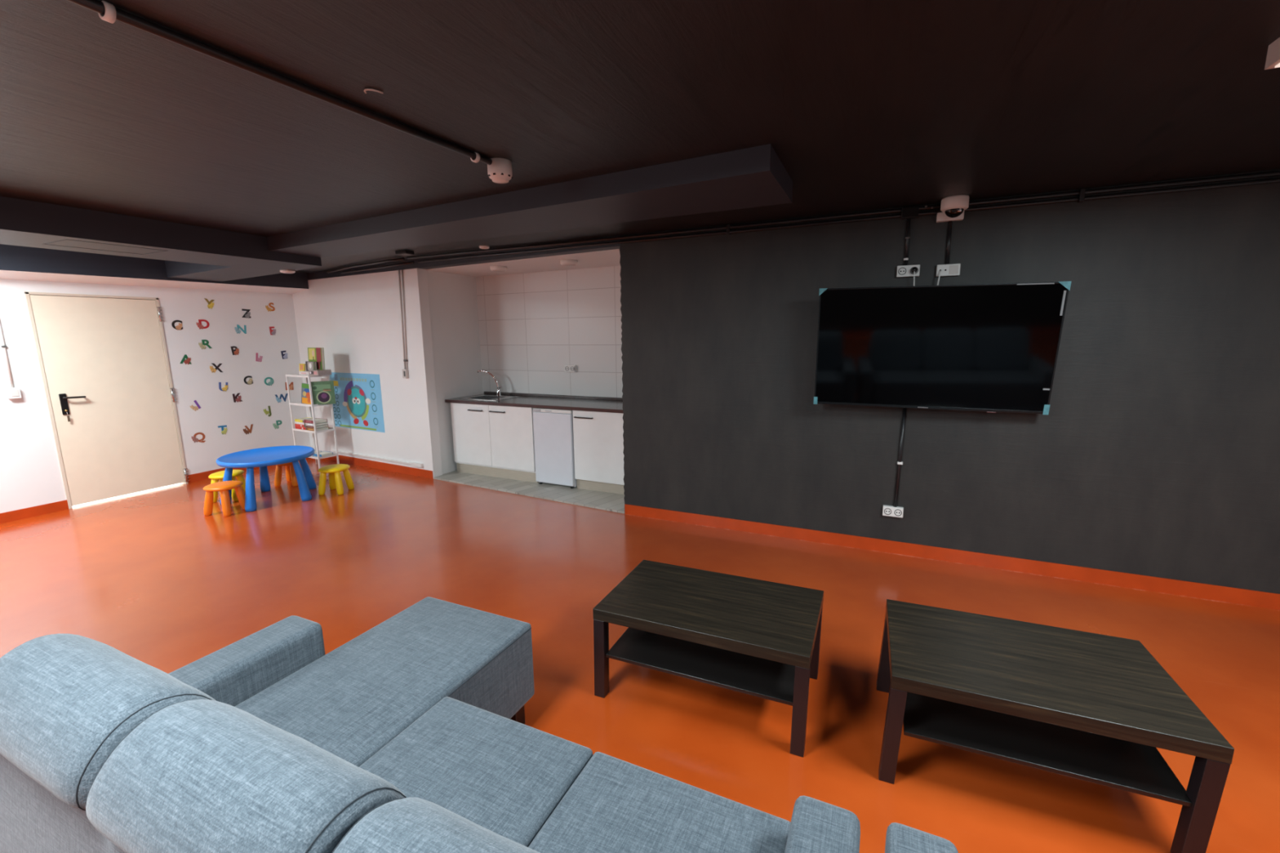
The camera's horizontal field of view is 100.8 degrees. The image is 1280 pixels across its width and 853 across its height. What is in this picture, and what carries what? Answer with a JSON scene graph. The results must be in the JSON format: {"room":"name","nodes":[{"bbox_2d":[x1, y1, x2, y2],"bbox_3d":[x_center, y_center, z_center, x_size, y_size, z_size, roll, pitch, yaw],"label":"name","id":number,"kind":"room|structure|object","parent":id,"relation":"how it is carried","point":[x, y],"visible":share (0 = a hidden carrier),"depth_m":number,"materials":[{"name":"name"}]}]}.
{"room":"common room","nodes":[
{"label":"common room","id":0,"kind":"room"},
{"bbox_2d":[0,279,311,513],"bbox_3d":[-6.238,-0.135,3.482,0.140,2.390,8.050,4,11,25],"label":"wall","id":1,"kind":"structure","parent":0,"point":[30,473],"depth_m":5.94,"materials":[{"name":"white paint"}]},
{"bbox_2d":[0,323,13,387],"bbox_3d":[-5.573,-0.795,4.627,0.016,0.915,0.016,4,11,25],"label":"conduit","id":2,"kind":"object","parent":1,"relation":"attached to","point":[1,331],"visible":1,"depth_m":4.66,"materials":[{"name":"white plastic"}]},
{"bbox_2d":[5,387,22,399],"bbox_3d":[-5.558,-0.296,4.704,0.049,0.095,0.074,4,11,25],"label":"switch box","id":3,"kind":"object","parent":1,"relation":"attached to","point":[12,393],"visible":1,"depth_m":4.69,"materials":[{"name":"white plastic"}]},
{"bbox_2d":[0,499,68,524],"bbox_3d":[-6.668,1.194,2.570,0.008,0.092,5.636,4,11,25],"label":"baseboard","id":4,"kind":"structure","parent":1,"relation":"attached to","point":[27,513],"depth_m":4.87,"materials":[{"name":"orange paint"}]},
{"bbox_2d":[24,291,189,509],"bbox_3d":[-5.302,-0.286,5.354,0.169,2.029,0.976,4,11,25],"label":"door","id":5,"kind":"structure","parent":1,"relation":"in","point":[104,362],"depth_m":5.28,"materials":[{"name":"beige paint"}]},
{"bbox_2d":[71,483,184,507],"bbox_3d":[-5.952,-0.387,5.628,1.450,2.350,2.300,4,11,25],"label":"trim","id":6,"kind":"structure","parent":1,"relation":"attached to","point":[177,484],"depth_m":5.50,"materials":[{"name":"white paint"}]},
{"bbox_2d":[0,270,306,293],"bbox_3d":[-6.016,-1.087,3.191,0.388,0.240,8.020,4,11,25],"label":"trim","id":7,"kind":"structure","parent":1,"relation":"attached to","point":[4,274],"depth_m":5.27,"materials":[{"name":"white paint"}]},
{"bbox_2d":[171,320,182,330],"bbox_3d":[-5.036,-1.103,5.768,0.003,0.110,0.098,4,11,25],"label":"sticker","id":8,"kind":"object","parent":1,"relation":"attached to","point":[180,326],"visible":1,"depth_m":5.77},
{"bbox_2d":[180,354,191,364],"bbox_3d":[-5.022,-0.739,5.851,0.003,0.112,0.108,4,11,25],"label":"sticker","id":9,"kind":"object","parent":1,"relation":"attached to","point":[184,360],"visible":1,"depth_m":5.86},
{"bbox_2d":[190,400,200,411],"bbox_3d":[-5.005,-0.235,5.963,0.003,0.124,0.104,4,11,25],"label":"sticker","id":10,"kind":"object","parent":1,"relation":"attached to","point":[192,406],"visible":1,"depth_m":5.97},
{"bbox_2d":[191,432,204,442],"bbox_3d":[-5.008,0.130,6.010,0.003,0.123,0.132,4,11,25],"label":"sticker","id":11,"kind":"object","parent":1,"relation":"attached to","point":[194,439],"visible":1,"depth_m":6.01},
{"bbox_2d":[195,319,209,328],"bbox_3d":[-4.933,-1.153,5.982,0.003,0.110,0.126,4,11,25],"label":"sticker","id":12,"kind":"object","parent":1,"relation":"attached to","point":[199,325],"visible":1,"depth_m":5.97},
{"bbox_2d":[198,339,212,349],"bbox_3d":[-4.934,-0.931,6.015,0.003,0.110,0.129,4,11,25],"label":"sticker","id":13,"kind":"object","parent":1,"relation":"attached to","point":[202,345],"visible":1,"depth_m":6.01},
{"bbox_2d":[204,297,214,309],"bbox_3d":[-4.894,-1.398,6.032,0.003,0.118,0.103,4,11,25],"label":"sticker","id":14,"kind":"object","parent":1,"relation":"attached to","point":[211,304],"visible":1,"depth_m":6.03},
{"bbox_2d":[209,363,222,373],"bbox_3d":[-4.898,-0.679,6.128,0.003,0.110,0.135,4,11,25],"label":"sticker","id":15,"kind":"object","parent":1,"relation":"attached to","point":[213,370],"visible":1,"depth_m":6.12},
{"bbox_2d":[217,425,226,435],"bbox_3d":[-4.901,0.042,6.228,0.003,0.112,0.092,4,11,25],"label":"sticker","id":16,"kind":"object","parent":1,"relation":"attached to","point":[224,431],"visible":1,"depth_m":6.23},
{"bbox_2d":[186,466,259,483],"bbox_3d":[-4.771,0.480,6.570,0.008,0.092,1.436,4,11,25],"label":"baseboard","id":17,"kind":"structure","parent":1,"relation":"attached to","point":[194,477],"depth_m":6.08,"materials":[{"name":"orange paint"}]},
{"bbox_2d":[218,382,227,391],"bbox_3d":[-4.876,-0.465,6.207,0.003,0.115,0.099,4,11,25],"label":"sticker","id":18,"kind":"object","parent":1,"relation":"attached to","point":[225,388],"visible":1,"depth_m":6.21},
{"bbox_2d":[230,346,239,355],"bbox_3d":[-4.807,-0.900,6.293,0.003,0.108,0.086,4,11,25],"label":"sticker","id":19,"kind":"object","parent":1,"relation":"attached to","point":[236,351],"visible":1,"depth_m":6.29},
{"bbox_2d":[232,392,242,402],"bbox_3d":[-4.819,-0.344,6.348,0.003,0.110,0.103,4,11,25],"label":"sticker","id":20,"kind":"object","parent":1,"relation":"attached to","point":[235,397],"visible":1,"depth_m":6.34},
{"bbox_2d":[235,324,246,333],"bbox_3d":[-4.771,-1.163,6.332,0.003,0.110,0.128,4,11,25],"label":"sticker","id":21,"kind":"object","parent":1,"relation":"attached to","point":[237,329],"visible":1,"depth_m":6.32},
{"bbox_2d":[241,308,250,318],"bbox_3d":[-4.737,-1.358,6.377,0.003,0.112,0.110,4,11,25],"label":"sticker","id":22,"kind":"object","parent":1,"relation":"attached to","point":[247,313],"visible":1,"depth_m":6.38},
{"bbox_2d":[243,424,253,434],"bbox_3d":[-4.786,0.037,6.477,0.003,0.118,0.119,4,11,25],"label":"sticker","id":23,"kind":"object","parent":1,"relation":"attached to","point":[245,430],"visible":1,"depth_m":6.47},
{"bbox_2d":[244,375,253,384],"bbox_3d":[-4.761,-0.560,6.442,0.003,0.110,0.100,4,11,25],"label":"sticker","id":24,"kind":"object","parent":1,"relation":"attached to","point":[250,381],"visible":1,"depth_m":6.45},
{"bbox_2d":[264,377,273,386],"bbox_3d":[-4.661,-0.566,6.658,0.003,0.110,0.114,4,11,25],"label":"sticker","id":25,"kind":"object","parent":1,"relation":"attached to","point":[271,382],"visible":1,"depth_m":6.67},
{"bbox_2d":[275,393,287,402],"bbox_3d":[-4.603,-0.363,6.813,0.003,0.108,0.162,4,11,25],"label":"sticker","id":26,"kind":"object","parent":1,"relation":"attached to","point":[278,399],"visible":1,"depth_m":6.80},
{"bbox_2d":[292,268,442,479],"bbox_3d":[-3.387,-0.643,6.469,2.460,2.307,0.120,5,11,29],"label":"wall","id":27,"kind":"structure","parent":0,"point":[356,319],"depth_m":6.16,"materials":[{"name":"white paint"}]},
{"bbox_2d":[0,244,308,288],"bbox_3d":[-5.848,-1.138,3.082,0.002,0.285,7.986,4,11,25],"label":"ceiling beam","id":28,"kind":"structure","parent":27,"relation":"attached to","point":[12,258],"depth_m":4.89,"materials":[{"name":"black paint"}]},
{"bbox_2d":[329,372,385,432],"bbox_3d":[-3.510,-0.308,6.527,1.060,0.695,0.005,5,11,29],"label":"poster","id":29,"kind":"object","parent":27,"relation":"attached to","point":[358,399],"visible":0.91,"depth_m":6.49,"materials":[{"name":"blue paper"}]},
{"bbox_2d":[332,449,422,467],"bbox_3d":[-3.248,0.382,6.484,1.750,0.044,0.030,5,11,29],"label":"cable trunking","id":30,"kind":"object","parent":27,"relation":"attached to","point":[412,464],"visible":1,"depth_m":6.38,"materials":[{"name":"white plastic"}]},
{"bbox_2d":[340,261,414,273],"bbox_3d":[-2.903,-1.742,5.816,1.362,0.028,0.031,6,12,32],"label":"conduit","id":31,"kind":"object","parent":27,"relation":"attached to","point":[410,262],"visible":1,"depth_m":5.77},
{"bbox_2d":[324,454,433,479],"bbox_3d":[-3.410,0.458,6.605,2.450,0.092,0.008,5,11,29],"label":"baseboard","id":32,"kind":"structure","parent":27,"relation":"attached to","point":[357,461],"depth_m":6.42,"materials":[{"name":"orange paint"}]},
{"bbox_2d":[398,270,405,368],"bbox_3d":[-2.628,-1.171,5.849,0.057,1.073,0.014,5,11,29],"label":"conduit","id":33,"kind":"object","parent":27,"relation":"attached to","point":[398,270],"visible":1,"depth_m":5.84,"materials":[{"name":"white plastic"}]},
{"bbox_2d":[401,269,407,368],"bbox_3d":[-2.589,-1.168,5.827,0.077,1.073,0.014,5,11,29],"label":"conduit","id":34,"kind":"object","parent":27,"relation":"attached to","point":[402,269],"visible":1,"depth_m":5.82,"materials":[{"name":"white plastic"}]},
{"bbox_2d":[402,368,408,377],"bbox_3d":[-2.633,-0.593,5.946,0.064,0.100,0.038,5,11,29],"label":"switch box","id":35,"kind":"object","parent":27,"relation":"attached to","point":[405,371],"visible":1,"depth_m":5.93,"materials":[{"name":"white plastic"}]},
{"bbox_2d":[306,235,619,279],"bbox_3d":[-2.302,-1.726,5.641,4.995,0.083,0.120,5,11,29],"label":"trim","id":36,"kind":"structure","parent":27,"relation":"attached to","point":[442,264],"depth_m":5.24,"materials":[{"name":"black paint"}]},
{"bbox_2d":[426,270,483,474],"bbox_3d":[-2.220,-0.620,6.245,0.136,2.310,0.904,4,11,25],"label":"wall","id":37,"kind":"structure","parent":0,"point":[452,298],"depth_m":6.16,"materials":[{"name":"white paint"}]},
{"bbox_2d":[433,470,624,513],"bbox_3d":[-1.055,0.610,5.782,2.577,0.018,1.100,4,11,25],"label":"floor","id":38,"kind":"structure","parent":0,"point":[613,502],"depth_m":5.44,"materials":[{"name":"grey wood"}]},
{"bbox_2d":[450,402,537,482],"bbox_3d":[-1.532,0.128,6.132,1.166,0.824,0.606,4,11,26],"label":"base cabinet","id":39,"kind":"object","parent":38,"relation":"on","point":[489,440],"visible":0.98,"depth_m":5.87,"materials":[{"name":"white laminate"}]},
{"bbox_2d":[444,391,623,413],"bbox_3d":[-0.989,-0.280,5.826,2.466,0.062,0.651,4,11,26],"label":"countertop","id":40,"kind":"structure","parent":39,"relation":"on","point":[602,404],"depth_m":5.78,"materials":[{"name":"stone"}]},
{"bbox_2d":[458,395,518,400],"bbox_3d":[-1.752,-0.258,6.211,0.552,0.166,0.420,4,11,26],"label":"sink","id":41,"kind":"object","parent":40,"relation":"in","point":[489,397],"visible":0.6,"depth_m":6.27,"materials":[{"name":"silver metal"}]},
{"bbox_2d":[476,369,502,396],"bbox_3d":[-1.783,-0.518,6.309,0.296,0.315,0.060,0,10,4],"label":"tap","id":42,"kind":"object","parent":40,"relation":"on","point":[498,390],"visible":1,"depth_m":6.29,"materials":[{"name":"silver metal"}]},
{"bbox_2d":[496,386,502,396],"bbox_3d":[-1.676,-0.423,6.313,0.088,0.123,0.060,4,11,25],"label":"tap","id":43,"kind":"object","parent":42,"relation":"on","point":[498,391],"depth_m":6.30,"materials":[{"name":"silver metal"}]},
{"bbox_2d":[533,408,577,488],"bbox_3d":[-0.781,0.184,5.758,0.472,0.822,0.578,4,11,26],"label":"mini fridge","id":44,"kind":"object","parent":38,"relation":"on","point":[553,437],"visible":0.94,"depth_m":5.49,"materials":[{"name":"white plastic"}]},
{"bbox_2d":[572,409,624,494],"bbox_3d":[-0.225,0.223,5.493,0.738,0.824,0.606,4,11,26],"label":"base cabinet","id":45,"kind":"object","parent":38,"relation":"on","point":[598,440],"visible":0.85,"depth_m":5.28,"materials":[{"name":"white laminate"}]},
{"bbox_2d":[475,265,622,397],"bbox_3d":[-0.810,-0.683,6.104,2.800,2.450,0.120,4,11,26],"label":"wall","id":46,"kind":"structure","parent":0,"point":[531,325],"depth_m":6.06,"materials":[{"name":"white tile"}]},
{"bbox_2d":[489,265,506,271],"bbox_3d":[-1.473,-1.643,5.521,0.170,0.044,0.170,4,11,25],"label":"ceiling lamp","id":47,"kind":"object","parent":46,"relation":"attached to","point":[495,268],"visible":1,"depth_m":5.46,"materials":[{"name":"white plastic"}]},
{"bbox_2d":[426,248,620,276],"bbox_3d":[-1.033,-1.738,5.470,2.825,0.150,1.089,4,11,25],"label":"ceiling","id":48,"kind":"structure","parent":46,"relation":"attached to","point":[606,258],"depth_m":5.42,"materials":[{"name":"white paint"}]},
{"bbox_2d":[560,258,577,266],"bbox_3d":[-0.688,-1.584,5.126,0.170,0.044,0.170,4,11,25],"label":"ceiling lamp","id":49,"kind":"object","parent":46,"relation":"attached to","point":[567,262],"visible":1,"depth_m":5.07,"materials":[{"name":"white plastic"}]},
{"bbox_2d":[564,364,577,372],"bbox_3d":[-0.789,-0.657,6.009,0.150,0.080,0.036,4,11,26],"label":"wall socket","id":50,"kind":"object","parent":46,"relation":"attached to","point":[567,368],"visible":1,"depth_m":5.99,"materials":[{"name":"white plastic"}]},
{"bbox_2d":[0,0,1279,273],"bbox_3d":[-1.212,-1.016,0.924,11.000,0.100,8.020,4,11,25],"label":"ceiling","id":51,"kind":"structure","parent":0,"point":[864,104],"depth_m":1.84,"materials":[{"name":"black paint"}]},
{"bbox_2d":[97,0,116,23],"bbox_3d":[-1.296,-1.009,1.288,0.042,0.042,0.018,4,11,25],"label":"clamp","id":52,"kind":"object","parent":51,"relation":"attached to","point":[109,15],"visible":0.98,"depth_m":1.28,"materials":[{"name":"white plastic"}]},
{"bbox_2d":[0,195,321,271],"bbox_3d":[-4.505,-0.993,1.840,0.690,0.180,6.860,4,11,25],"label":"ceiling beam","id":53,"kind":"structure","parent":51,"relation":"attached to","point":[23,223],"depth_m":3.58,"materials":[{"name":"black paint"}]},
{"bbox_2d":[42,239,167,254],"bbox_3d":[-3.612,-1.216,3.597,0.348,0.004,0.520,4,11,25],"label":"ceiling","id":54,"kind":"structure","parent":53,"relation":"attached to","point":[64,239],"depth_m":3.55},
{"bbox_2d":[280,269,295,273],"bbox_3d":[-3.262,-1.434,4.905,0.120,0.024,0.120,4,11,25],"label":"light","id":55,"kind":"object","parent":53,"relation":"attached to","point":[284,271],"visible":1,"depth_m":4.87,"materials":[{"name":"white plastic"}]},
{"bbox_2d":[164,260,281,281],"bbox_3d":[-4.063,-1.578,5.192,1.470,0.180,0.487,5,11,31],"label":"ceiling beam","id":56,"kind":"structure","parent":51,"relation":"attached to","point":[175,269],"depth_m":5.14,"materials":[{"name":"black paint"}]},
{"bbox_2d":[66,0,492,164],"bbox_3d":[-1.127,-1.069,1.603,0.039,0.027,1.921,4,11,26],"label":"conduit","id":57,"kind":"object","parent":51,"relation":"attached to","point":[97,6],"visible":1,"depth_m":1.58,"materials":[{"name":"metal"}]},
{"bbox_2d":[326,257,404,273],"bbox_3d":[-3.074,-1.764,5.814,1.687,0.026,0.081,7,12,36],"label":"conduit","id":58,"kind":"object","parent":51,"relation":"attached to","point":[402,258],"visible":1,"depth_m":5.67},
{"bbox_2d":[395,249,414,255],"bbox_3d":[-2.226,-1.643,5.015,0.140,0.034,0.100,4,11,25],"label":"junction box","id":59,"kind":"object","parent":51,"relation":"attached to","point":[404,252],"visible":1,"depth_m":4.99,"materials":[{"name":"black plastic"}]},
{"bbox_2d":[470,151,479,162],"bbox_3d":[-0.735,-1.201,2.364,0.042,0.042,0.018,4,11,25],"label":"clamp","id":60,"kind":"object","parent":51,"relation":"attached to","point":[477,157],"visible":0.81,"depth_m":2.36,"materials":[{"name":"white plastic"}]},
{"bbox_2d":[487,157,512,183],"bbox_3d":[-0.658,-1.198,2.490,0.112,0.088,0.112,4,11,25],"label":"smoke detector","id":61,"kind":"object","parent":51,"relation":"attached to","point":[500,171],"visible":0.98,"depth_m":2.45,"materials":[{"name":"white plastic"}]},
{"bbox_2d":[266,143,792,257],"bbox_3d":[-1.115,-1.351,3.466,4.058,0.108,0.642,4,11,26],"label":"ceiling beam","id":62,"kind":"structure","parent":51,"relation":"attached to","point":[755,176],"depth_m":2.98,"materials":[{"name":"black paint"}]},
{"bbox_2d":[940,195,968,217],"bbox_3d":[1.938,-1.349,3.267,0.150,0.115,0.150,4,11,25],"label":"dome camera","id":63,"kind":"object","parent":51,"relation":"attached to","point":[954,206],"visible":1,"depth_m":3.22,"materials":[{"name":"white plastic"}]},
{"bbox_2d":[1264,36,1279,69],"bbox_3d":[1.846,-0.960,0.885,0.600,0.068,1.200,4,11,25],"label":"ceiling light panel","id":64,"kind":"object","parent":51,"relation":"attached to","point":[1273,59],"visible":1,"depth_m":1.52,"materials":[{"name":"white plastic"}]},
{"bbox_2d":[0,457,1279,852],"bbox_3d":[-1.183,1.438,1.349,11.000,0.100,8.020,4,11,25],"label":"floor","id":65,"kind":"structure","parent":0,"point":[165,584],"depth_m":3.04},
{"bbox_2d":[203,480,244,516],"bbox_3d":[-3.850,0.662,4.920,0.282,0.274,0.282,0,10,7],"label":"stool","id":66,"kind":"object","parent":65,"relation":"on","point":[224,486],"visible":0.98,"depth_m":4.83,"materials":[{"name":"orange plastic"}]},
{"bbox_2d":[208,469,245,502],"bbox_3d":[-4.148,0.593,5.340,0.282,0.274,0.282,-3,10,-13],"label":"stool","id":67,"kind":"object","parent":65,"relation":"on","point":[217,477],"visible":0.52,"depth_m":5.26,"materials":[{"name":"yellow plastic"}]},
{"bbox_2d":[216,445,316,511],"bbox_3d":[-3.692,0.498,5.318,0.822,0.466,0.833,4,11,25],"label":"table","id":68,"kind":"object","parent":65,"relation":"on","point":[264,457],"visible":0.98,"depth_m":5.22,"materials":[{"name":"blue plastic"}]},
{"bbox_2d":[274,461,301,486],"bbox_3d":[-3.861,0.499,5.865,0.282,0.274,0.282,0,10,1],"label":"stool","id":69,"kind":"object","parent":65,"relation":"on","point":[291,476],"visible":0.39,"depth_m":5.76,"materials":[{"name":"orange plastic"}]},
{"bbox_2d":[285,373,339,472],"bbox_3d":[-3.989,-0.056,6.465,0.500,1.165,0.245,5,11,29],"label":"bookshelf","id":70,"kind":"object","parent":65,"relation":"on","point":[315,432],"visible":0.52,"depth_m":6.39,"materials":[{"name":"white metal"}]},
{"bbox_2d":[298,370,309,375],"bbox_3d":[-3.901,-0.638,6.287,0.210,0.042,0.171,5,11,29],"label":"box","id":71,"kind":"object","parent":70,"relation":"on","point":[303,372],"visible":0.53,"depth_m":6.21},
{"bbox_2d":[305,361,316,371],"bbox_3d":[-3.849,-0.704,6.205,0.200,0.116,0.027,5,11,31],"label":"book","id":72,"kind":"object","parent":71,"relation":"on","point":[309,365],"visible":0.95,"depth_m":6.19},
{"bbox_2d":[306,361,313,369],"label":"print","id":73,"kind":"object","parent":72,"relation":"attached to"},
{"bbox_2d":[301,382,311,404],"bbox_3d":[-4.004,-0.392,6.379,0.237,0.256,0.047,5,11,29],"label":"picture book","id":74,"kind":"object","parent":70,"relation":"on","point":[305,394],"visible":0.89,"depth_m":6.38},
{"bbox_2d":[302,397,311,404],"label":"print","id":75,"kind":"object","parent":74,"relation":"attached to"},
{"bbox_2d":[306,426,328,431],"bbox_3d":[-3.891,0.024,6.399,0.205,0.032,0.151,5,11,28],"label":"book","id":76,"kind":"object","parent":70,"relation":"on","point":[322,428],"visible":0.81,"depth_m":6.35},
{"bbox_2d":[305,424,328,428],"bbox_3d":[-3.903,-0.006,6.405,0.200,0.026,0.151,4,11,26],"label":"book","id":77,"kind":"object","parent":76,"relation":"on","point":[324,425],"visible":0.7,"depth_m":6.36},
{"bbox_2d":[305,422,328,426],"bbox_3d":[-3.903,-0.033,6.398,0.200,0.030,0.151,4,11,27],"label":"book","id":78,"kind":"object","parent":77,"relation":"on","point":[322,423],"visible":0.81,"depth_m":6.36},
{"bbox_2d":[303,417,327,423],"bbox_3d":[-3.921,-0.068,6.405,0.220,0.036,0.151,4,11,26],"label":"book","id":79,"kind":"object","parent":78,"relation":"on","point":[317,420],"visible":0.99,"depth_m":6.37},
{"bbox_2d":[308,369,331,375],"bbox_3d":[-3.736,-0.632,6.191,0.170,0.058,0.161,4,11,27],"label":"box","id":80,"kind":"object","parent":70,"relation":"on","point":[312,372],"visible":0.96,"depth_m":6.14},
{"bbox_2d":[307,347,324,369],"bbox_3d":[-3.805,-0.798,6.227,0.300,0.256,0.043,5,12,32],"label":"picture book","id":81,"kind":"object","parent":80,"relation":"on","point":[314,354],"visible":0.92,"depth_m":6.18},
{"bbox_2d":[308,348,315,359],"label":"print","id":82,"kind":"object","parent":81,"relation":"attached to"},
{"bbox_2d":[315,347,321,368],"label":"print","id":83,"kind":"object","parent":81,"relation":"attached to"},
{"bbox_2d":[312,451,333,457],"bbox_3d":[-3.870,0.335,6.465,0.160,0.028,0.150,4,11,24],"label":"flat book","id":84,"kind":"object","parent":70,"relation":"on","point":[322,453],"visible":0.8,"depth_m":6.44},
{"bbox_2d":[311,380,335,404],"bbox_3d":[-3.760,-0.399,6.279,0.245,0.272,0.047,-6,11,-28],"label":"game box","id":85,"kind":"object","parent":70,"relation":"on","point":[322,392],"visible":0.92,"depth_m":6.26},
{"bbox_2d":[312,384,330,391],"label":"print","id":86,"kind":"object","parent":85,"relation":"on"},
{"bbox_2d":[317,392,329,402],"bbox_3d":[-3.743,-0.346,6.272,0.120,0.120,0.002,-6,11,-28],"label":"print","id":87,"kind":"object","parent":85,"relation":"attached to","point":[322,397],"depth_m":6.27},
{"bbox_2d":[316,391,331,403],"bbox_3d":[-3.743,-0.346,6.272,0.150,0.150,0.001,-6,11,-28],"label":"print","id":88,"kind":"object","parent":85,"relation":"attached to","point":[322,397],"depth_m":6.27},
{"bbox_2d":[317,463,354,495],"bbox_3d":[-3.180,0.548,5.531,0.282,0.274,0.282,0,10,1],"label":"stool","id":89,"kind":"object","parent":65,"relation":"on","point":[334,471],"visible":1,"depth_m":5.44,"materials":[{"name":"yellow plastic"}]},
{"bbox_2d":[0,596,860,852],"bbox_3d":[-0.490,0.904,1.436,1.992,0.906,1.327,4,11,25],"label":"sofa","id":90,"kind":"object","parent":65,"relation":"on","point":[411,735],"visible":1,"depth_m":1.17,"materials":[{"name":"fabric"}]},
{"bbox_2d":[0,633,216,809],"bbox_3d":[-1.163,0.724,1.219,0.564,0.461,0.365,4,11,25],"label":"cushion","id":91,"kind":"object","parent":90,"relation":"on","point":[67,700],"depth_m":1.05,"materials":[{"name":"fabric"}]},
{"bbox_2d":[85,699,405,852],"bbox_3d":[-0.652,0.759,0.983,0.548,0.461,0.365,4,11,25],"label":"cushion","id":92,"kind":"object","parent":90,"relation":"on","point":[195,775],"depth_m":0.85,"materials":[{"name":"fabric"}]},
{"bbox_2d":[333,797,539,852],"bbox_3d":[-0.154,0.792,0.752,0.536,0.461,0.366,4,11,25],"label":"cushion","id":93,"kind":"object","parent":90,"relation":"on","point":[385,824],"depth_m":0.75,"materials":[{"name":"fabric"}]},
{"bbox_2d":[592,560,823,757],"bbox_3d":[0.319,0.975,2.392,0.905,0.420,0.550,4,11,24],"label":"coffee table","id":94,"kind":"object","parent":65,"relation":"on","point":[760,638],"visible":1,"depth_m":2.25,"materials":[{"name":"black wood"}]},
{"bbox_2d":[605,627,795,706],"bbox_3d":[0.321,0.983,2.393,0.796,0.016,0.526,4,11,24],"label":"shelf","id":95,"kind":"object","parent":94,"relation":"attached to","point":[771,680],"depth_m":2.23,"materials":[{"name":"wood"}]},
{"bbox_2d":[884,822,958,852],"bbox_3d":[1.240,1.064,0.392,1.940,0.906,0.877,4,11,25],"label":"sofa","id":96,"kind":"object","parent":65,"relation":"on","point":[900,838],"visible":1,"depth_m":1.07,"materials":[{"name":"fabric"}]},
{"bbox_2d":[876,599,1234,852],"bbox_3d":[1.373,1.039,1.952,0.887,0.420,0.577,3,11,23],"label":"coffee table","id":97,"kind":"object","parent":65,"relation":"on","point":[1090,707],"visible":1,"depth_m":1.79,"materials":[{"name":"black wood"}]},
{"bbox_2d":[902,692,1192,807],"bbox_3d":[1.381,1.046,1.950,0.766,0.016,0.553,3,11,23],"label":"shelf","id":98,"kind":"object","parent":97,"relation":"attached to","point":[1109,762],"depth_m":1.77,"materials":[{"name":"wood"}]},
{"bbox_2d":[619,168,1279,594],"bbox_3d":[2.577,-0.209,3.307,6.030,2.390,0.020,4,11,25],"label":"wall","id":99,"kind":"structure","parent":0,"point":[1155,452],"depth_m":3.39,"materials":[{"name":"black paint"}]},
{"bbox_2d":[406,170,1279,258],"bbox_3d":[1.480,-1.430,3.559,8.380,0.029,0.056,4,11,25],"label":"conduit","id":100,"kind":"object","parent":99,"relation":"attached to","point":[1276,173],"visible":1,"depth_m":3.50,"materials":[{"name":"metal"}]},
{"bbox_2d":[417,177,1279,262],"bbox_3d":[1.483,-1.409,3.594,8.402,0.041,0.115,4,11,26],"label":"conduit","id":101,"kind":"object","parent":99,"relation":"attached to","point":[1273,180],"visible":1,"depth_m":3.48,"materials":[{"name":"metal"}]},
{"bbox_2d":[882,505,903,517],"bbox_3d":[1.808,0.607,3.787,0.132,0.072,0.035,4,11,25],"label":"wall socket","id":102,"kind":"object","parent":99,"relation":"attached to","point":[887,510],"visible":1,"depth_m":3.77,"materials":[{"name":"white plastic"}]},
{"bbox_2d":[893,408,906,506],"bbox_3d":[1.823,0.196,3.710,0.039,0.768,0.023,4,11,25],"label":"conduit","id":103,"kind":"object","parent":99,"relation":"attached to","point":[904,415],"visible":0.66,"depth_m":3.70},
{"bbox_2d":[903,218,910,265],"bbox_3d":[1.759,-1.233,3.485,0.025,0.335,0.022,4,11,25],"label":"conduit","id":104,"kind":"object","parent":99,"relation":"attached to","point":[908,225],"visible":0.87,"depth_m":3.48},
{"bbox_2d":[896,264,919,277],"bbox_3d":[1.776,-1.030,3.510,0.135,0.073,0.035,4,11,25],"label":"wall socket","id":105,"kind":"object","parent":99,"relation":"attached to","point":[903,271],"visible":1,"depth_m":3.50,"materials":[{"name":"white plastic"}]},
{"bbox_2d":[901,205,919,219],"bbox_3d":[1.756,-1.391,3.446,0.100,0.070,0.050,4,11,25],"label":"junction box","id":106,"kind":"object","parent":99,"relation":"attached to","point":[908,212],"visible":1,"depth_m":3.43,"materials":[{"name":"black plastic"}]},
{"bbox_2d":[813,281,1071,414],"bbox_3d":[1.853,-0.502,3.414,1.365,0.796,0.220,3,11,21],"label":"television","id":107,"kind":"object","parent":99,"relation":"attached to","point":[993,348],"visible":1,"depth_m":3.33,"materials":[{"name":"black plastic"}]},
{"bbox_2d":[936,263,960,276],"bbox_3d":[1.985,-1.007,3.413,0.132,0.073,0.038,4,11,25],"label":"wall socket","id":108,"kind":"object","parent":99,"relation":"attached to","point":[951,269],"visible":1,"depth_m":3.40,"materials":[{"name":"white plastic"}]},
{"bbox_2d":[945,220,952,264],"bbox_3d":[1.977,-1.180,3.392,0.024,0.272,0.022,4,11,25],"label":"conduit","id":109,"kind":"object","parent":99,"relation":"attached to","point":[949,226],"visible":0.9,"depth_m":3.38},
{"bbox_2d":[936,210,964,222],"bbox_3d":[1.965,-1.331,3.358,0.148,0.054,0.050,4,11,25],"label":"box","id":110,"kind":"object","parent":99,"relation":"attached to","point":[941,216],"visible":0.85,"depth_m":3.35,"materials":[{"name":"white plastic"}]},
{"bbox_2d":[624,504,1279,609],"bbox_3d":[2.591,0.925,3.488,6.017,0.092,0.008,4,11,25],"label":"baseboard","id":111,"kind":"structure","parent":99,"relation":"attached to","point":[1198,590],"depth_m":3.59,"materials":[{"name":"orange paint"}]},
{"bbox_2d":[1077,188,1085,202],"bbox_3d":[2.565,-1.342,3.078,0.024,0.070,0.038,4,11,25],"label":"clamp","id":112,"kind":"object","parent":99,"relation":"attached to","point":[1082,196],"visible":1,"depth_m":3.06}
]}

